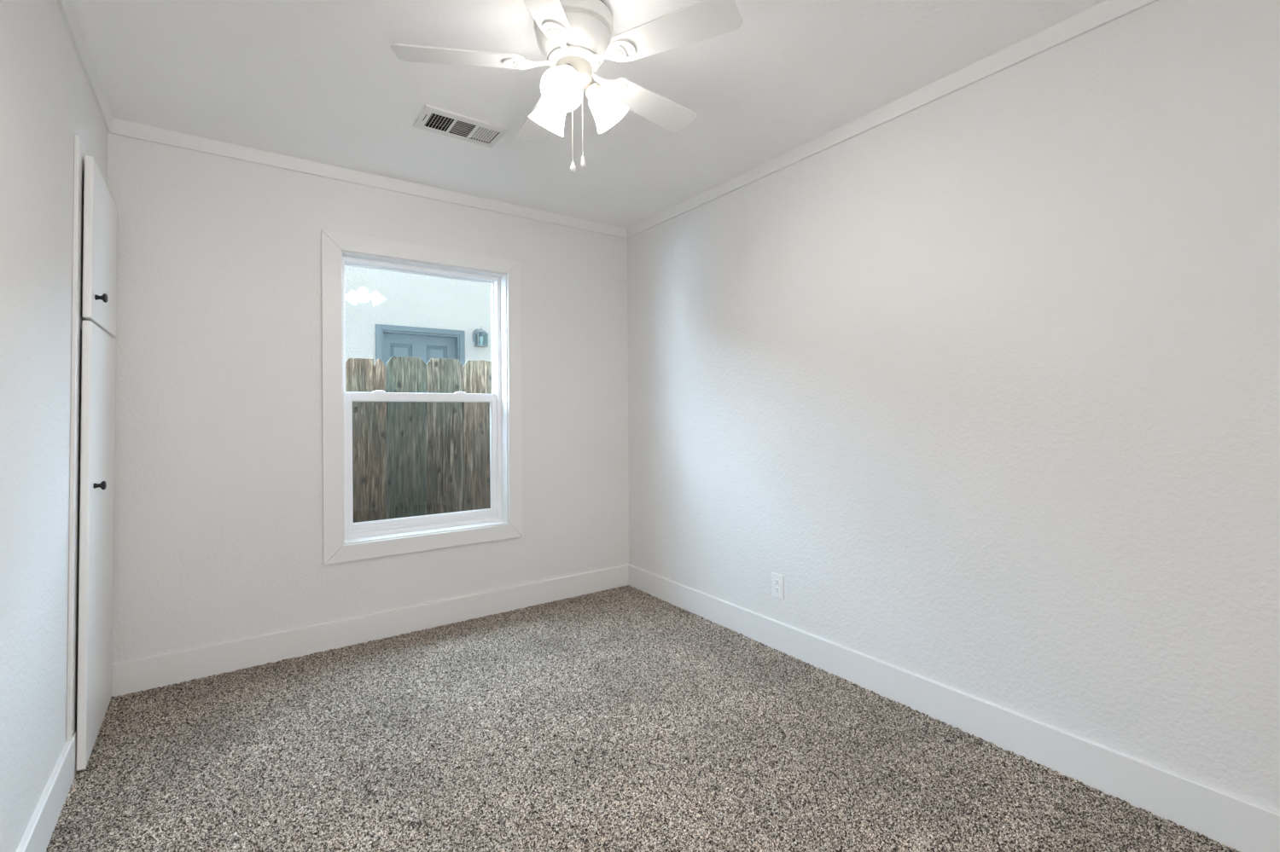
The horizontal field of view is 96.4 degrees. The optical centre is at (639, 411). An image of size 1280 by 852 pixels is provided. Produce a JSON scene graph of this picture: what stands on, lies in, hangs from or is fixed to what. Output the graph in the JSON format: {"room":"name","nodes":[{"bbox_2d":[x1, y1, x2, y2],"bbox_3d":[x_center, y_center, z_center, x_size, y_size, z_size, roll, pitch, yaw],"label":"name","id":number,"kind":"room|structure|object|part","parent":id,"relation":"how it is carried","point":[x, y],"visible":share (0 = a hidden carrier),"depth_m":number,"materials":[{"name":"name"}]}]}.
{"room":"empty bedroom","nodes":[
{"label":"empty bedroom","id":0,"kind":"room"},
{"bbox_2d":[0,0,107,851],"bbox_3d":[-1.062,-0.015,0.698,0.154,2.460,4.170,0,0,-37],"label":"wall","id":1,"kind":"structure","parent":0,"point":[47,99],"depth_m":1.49,"materials":[{"name":"paint"}]},
{"bbox_2d":[15,731,76,851],"bbox_3d":[-0.826,1.126,0.477,0.018,0.142,3.541,0,0,-37],"label":"baseboard","id":2,"kind":"structure","parent":1,"relation":"attached to","point":[37,834],"depth_m":1.62,"materials":[{"name":"white paint"}]},
{"bbox_2d":[56,0,113,133],"bbox_3d":[-0.995,-1.215,0.743,0.020,0.062,4.155,0,0,-37],"label":"trim","id":3,"kind":"structure","parent":1,"relation":"attached to","point":[67,9],"depth_m":1.94,"materials":[{"name":"white paint"}]},
{"bbox_2d":[106,133,628,663],"bbox_3d":[-1.265,0.151,3.226,3.055,2.790,0.200,0,0,-35],"label":"wall","id":4,"kind":"structure","parent":0,"point":[218,514],"depth_m":2.76,"materials":[{"name":"paint"}]},
{"bbox_2d":[107,117,628,238],"bbox_3d":[-1.173,-1.214,3.162,2.665,0.062,0.019,0,0,-35],"label":"trim","id":5,"kind":"structure","parent":4,"relation":"attached to","point":[119,127],"depth_m":2.90,"materials":[{"name":"white paint"}]},
{"bbox_2d":[110,564,628,697],"bbox_3d":[-1.163,1.128,3.161,2.675,0.142,0.016,0,0,-35],"label":"baseboard","id":6,"kind":"structure","parent":4,"relation":"attached to","point":[142,674],"depth_m":2.90,"materials":[{"name":"white paint"}]},
{"bbox_2d":[320,229,522,564],"bbox_3d":[-1.208,-0.074,3.244,1.062,1.675,0.198,0,0,-35],"label":"window","id":7,"kind":"structure","parent":4,"relation":"in","point":[340,529],"depth_m":3.17,"materials":[{"name":"white paint"}]},
{"bbox_3d":[-1.553,-0.072,2.889,0.088,1.674,0.015,0,0,-35],"label":"casing","id":8,"kind":"part","parent":7,"relation":"part of","materials":[{"name":"white paint"}]},
{"bbox_3d":[-1.243,-0.428,3.295,0.830,0.734,0.018,0,0,-35],"label":"sash","id":9,"kind":"part","parent":7,"relation":"part of","materials":[{"name":"glass"}]},
{"bbox_3d":[-1.160,-0.868,3.170,1.060,0.087,0.015,0,0,-35],"label":"casing","id":10,"kind":"part","parent":7,"relation":"part of","materials":[{"name":"white paint"}]},
{"bbox_3d":[-1.220,0.264,3.269,0.830,0.738,0.034,0,0,-35],"label":"sash","id":11,"kind":"part","parent":7,"relation":"part of","materials":[{"name":"white plastic"}]},
{"bbox_3d":[-1.235,-0.073,3.288,0.885,1.497,0.095,0,0,-35],"label":"frame","id":12,"kind":"part","parent":7,"relation":"part of","materials":[{"name":"white plastic"}]},
{"bbox_3d":[-1.150,0.721,3.170,1.060,0.085,0.015,0,0,-35],"label":"casing","id":13,"kind":"part","parent":7,"relation":"part of","materials":[{"name":"white paint"}]},
{"bbox_3d":[-0.755,-0.077,3.452,0.083,1.673,0.015,0,0,-35],"label":"casing","id":14,"kind":"part","parent":7,"relation":"part of","materials":[{"name":"white paint"}]},
{"bbox_2d":[72,0,1105,228],"bbox_3d":[-0.029,-1.327,1.464,3.055,0.150,4.515,0,0,-35],"label":"ceiling","id":15,"kind":"structure","parent":0,"point":[322,81],"depth_m":2.15,"materials":[{"name":"paint"}]},
{"bbox_2d":[413,104,508,147],"bbox_3d":[-0.782,-1.308,2.502,0.353,0.159,0.204,0,0,-35],"label":"ceiling vent","id":16,"kind":"object","parent":15,"relation":"in","point":[432,119],"visible":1,"depth_m":2.51,"materials":[{"name":"white metal"}]},
{"bbox_3d":[-0.780,-1.268,2.510,0.081,0.002,0.132,0,0,-35],"label":"damper plate","id":17,"kind":"part","parent":16,"relation":"part of","materials":[{"name":"white metal"}]},
{"bbox_2d":[389,0,743,173],"bbox_3d":[-0.203,-0.996,1.836,1.040,0.509,1.041,0,0,-35],"label":"ceiling fan","id":18,"kind":"object","parent":15,"relation":"hanging from","point":[573,37],"visible":1,"depth_m":1.73,"materials":[{"name":"white"}]},
{"bbox_3d":[-0.551,-1.091,1.761,0.390,0.031,0.123,0,0,-8],"label":"blade","id":19,"kind":"part","parent":18,"relation":"part of","materials":[{"name":"white"}]},
{"bbox_3d":[-0.360,-1.092,2.119,0.123,0.031,0.390,0,0,-26],"label":"blade","id":20,"kind":"part","parent":18,"relation":"part of","materials":[{"name":"white"}]},
{"bbox_3d":[-0.300,-0.973,1.877,0.124,0.139,0.135,0,0,-35],"label":"lamp shade","id":21,"kind":"part","parent":18,"relation":"part of","materials":[{"name":"white glass"}]},
{"bbox_3d":[-0.270,-1.093,1.469,0.123,0.031,0.391,0,0,10],"label":"blade","id":22,"kind":"part","parent":18,"relation":"part of","materials":[{"name":"white"}]},
{"bbox_3d":[-0.229,-0.973,1.689,0.126,0.139,0.126,0,0,-35],"label":"lamp shade","id":23,"kind":"part","parent":18,"relation":"part of","materials":[{"name":"white glass"}]},
{"bbox_3d":[-0.222,-0.987,1.711,0.050,0.073,0.064,0,0,35],"label":"bulb","id":24,"kind":"part","parent":18,"relation":"part of","materials":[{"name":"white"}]},
{"bbox_3d":[-0.218,-1.051,1.754,0.020,0.038,0.020,0,0,-35],"label":"lamp arm","id":25,"kind":"part","parent":18,"relation":"part of","materials":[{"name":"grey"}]},
{"bbox_3d":[-0.210,-0.904,1.776,0.003,0.262,0.003,0,0,-13],"label":"pull chain","id":26,"kind":"part","parent":18,"relation":"part of","materials":[{"name":"silver metal"}]},
{"bbox_3d":[-0.179,-0.917,1.780,0.003,0.243,0.003,0,0,32],"label":"pull chain","id":27,"kind":"part","parent":18,"relation":"part of","materials":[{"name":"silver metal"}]},
{"bbox_3d":[-0.101,-0.974,1.845,0.135,0.139,0.124,0,0,-35],"label":"lamp shade","id":28,"kind":"part","parent":18,"relation":"part of","materials":[{"name":"white glass"}]},
{"bbox_3d":[0.039,-1.095,2.048,0.391,0.031,0.123,0,0,-44],"label":"blade","id":29,"kind":"part","parent":18,"relation":"part of","materials":[{"name":"white"}]},
{"bbox_3d":[0.095,-1.095,1.646,0.390,0.031,0.123,0,0,28],"label":"blade","id":30,"kind":"part","parent":18,"relation":"part of","materials":[{"name":"white"}]},
{"bbox_2d":[45,585,1241,851],"bbox_3d":[-0.017,1.189,1.443,2.829,0.011,4.189,0,0,-35],"label":"floor","id":31,"kind":"structure","parent":0,"point":[627,718],"depth_m":1.95,"materials":[{"name":"carpet"}]},
{"bbox_2d":[66,134,117,771],"bbox_3d":[-2.238,0.149,1.982,0.650,2.094,0.676,0,0,-35],"label":"closet","id":32,"kind":"object","parent":31,"relation":"on","point":[100,208],"visible":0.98,"depth_m":1.94,"materials":[{"name":"white paint"}]},
{"bbox_3d":[-2.038,0.148,2.123,0.041,2.094,0.677,0,0,-37],"label":"frame","id":33,"kind":"part","parent":32,"relation":"part of","materials":[{"name":"white paint"}]},
{"bbox_3d":[-2.015,0.442,2.129,0.044,1.489,0.584,0,0,-37],"label":"door","id":34,"kind":"part","parent":32,"relation":"part of","materials":[{"name":"white paint"}]},
{"bbox_3d":[-2.010,-0.582,2.138,0.030,0.540,0.584,0,0,-37],"label":"door","id":35,"kind":"part","parent":32,"relation":"part of","materials":[{"name":"white paint"}]},
{"bbox_3d":[-1.871,0.257,1.983,0.031,0.032,0.032,0,0,-35],"label":"knob","id":36,"kind":"part","parent":32,"relation":"part of","materials":[{"name":"black metal"}]},
{"bbox_3d":[-1.856,-0.393,1.972,0.031,0.032,0.032,0,0,-35],"label":"knob","id":37,"kind":"part","parent":32,"relation":"part of","materials":[{"name":"black metal"}]},
{"bbox_2d":[627,0,1279,812],"bbox_3d":[1.223,0.010,2.220,0.150,2.540,4.315,0,0,-35],"label":"wall","id":38,"kind":"structure","parent":0,"point":[987,372],"depth_m":1.97,"materials":[{"name":"paint"}]},
{"bbox_2d":[771,572,784,599],"bbox_3d":[0.685,0.870,2.852,0.009,0.121,0.076,0,0,-35],"label":"electrical outlet","id":39,"kind":"object","parent":38,"relation":"attached to","point":[777,580],"visible":1,"depth_m":2.85,"materials":[{"name":"white plastic"}]},
{"bbox_2d":[773,579,779,586],"bbox_3d":[0.683,0.850,2.850,0.003,0.028,0.034,0,0,-35],"label":"receptacle","id":40,"kind":"object","parent":39,"relation":"attached to","point":[776,582],"depth_m":2.85,"materials":[{"name":"grey plastic"}]},
{"bbox_2d":[774,587,779,593],"bbox_3d":[0.683,0.889,2.850,0.003,0.028,0.034,0,0,-35],"label":"receptacle","id":41,"kind":"object","parent":39,"relation":"attached to","point":[776,589],"depth_m":2.85,"materials":[{"name":"grey plastic"}]},
{"bbox_2d":[626,0,1158,238],"bbox_3d":[1.107,-1.228,2.228,0.019,0.062,4.153,0,0,-35],"label":"trim","id":42,"kind":"structure","parent":38,"relation":"attached to","point":[1103,13],"depth_m":2.21,"materials":[{"name":"white paint"}]},
{"bbox_2d":[628,564,1279,851],"bbox_3d":[1.124,1.114,2.227,0.016,0.142,4.149,0,0,-35],"label":"baseboard","id":43,"kind":"structure","parent":38,"relation":"attached to","point":[1242,825],"depth_m":1.96,"materials":[{"name":"white paint"}]},
{"label":"outside","id":44,"kind":"structure","parent":0,"visible":0},
{"bbox_3d":[-2.818,1.606,7.470,16.000,0.100,8.535,0,0,-35],"label":"ground","id":45,"kind":"structure","parent":44,"visible":0},
{"bbox_2d":[344,265,491,365],"bbox_3d":[-2.887,-0.169,6.685,13.000,3.450,0.250,0,0,-35],"label":"wall","id":46,"kind":"structure","parent":45,"relation":"on","point":[373,297],"depth_m":6.68,"materials":[{"name":"paint"}]},
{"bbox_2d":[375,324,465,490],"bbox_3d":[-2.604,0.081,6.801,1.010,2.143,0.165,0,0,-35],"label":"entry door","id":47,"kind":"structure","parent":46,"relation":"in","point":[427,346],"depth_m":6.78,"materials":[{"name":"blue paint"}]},
{"bbox_3d":[-2.799,-0.627,6.695,0.220,0.305,0.024,0,0,-35],"label":"raised panel","id":48,"kind":"part","parent":47,"relation":"part of","materials":[{"name":"blue paint"}]},
{"bbox_3d":[-2.563,0.081,6.744,1.010,2.143,0.025,0,0,-35],"label":"casing","id":49,"kind":"part","parent":47,"relation":"part of","materials":[{"name":"blue paint"}]},
{"bbox_3d":[-2.463,-0.629,6.932,0.218,0.305,0.024,0,0,-35],"label":"raised panel","id":50,"kind":"part","parent":47,"relation":"part of","materials":[{"name":"blue paint"}]},
{"bbox_2d":[471,326,488,347],"bbox_3d":[-1.973,-0.925,7.069,0.142,0.246,0.183,0,0,-35],"label":"wall lantern","id":51,"kind":"object","parent":46,"relation":"attached to","point":[477,334],"visible":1,"depth_m":7.06,"materials":[{"name":"grey metal"}]},
{"bbox_3d":[-2.026,-0.934,7.129,0.124,0.190,0.022,0,0,-35],"label":"plate","id":52,"kind":"part","parent":51,"relation":"part of","materials":[{"name":"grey metal"}]},
{"bbox_3d":[-1.956,-0.873,7.051,0.048,0.117,0.048,0,0,-35],"label":"bulb","id":53,"kind":"part","parent":51,"relation":"part of","materials":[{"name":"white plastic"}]},
{"bbox_2d":[345,356,492,523],"bbox_3d":[-1.628,0.597,3.654,2.882,1.903,0.152,0,0,-35],"label":"wooden fence","id":54,"kind":"object","parent":45,"relation":"on","point":[453,474],"visible":0.15,"depth_m":3.71,"materials":[{"name":"brown wood"}]}
]}

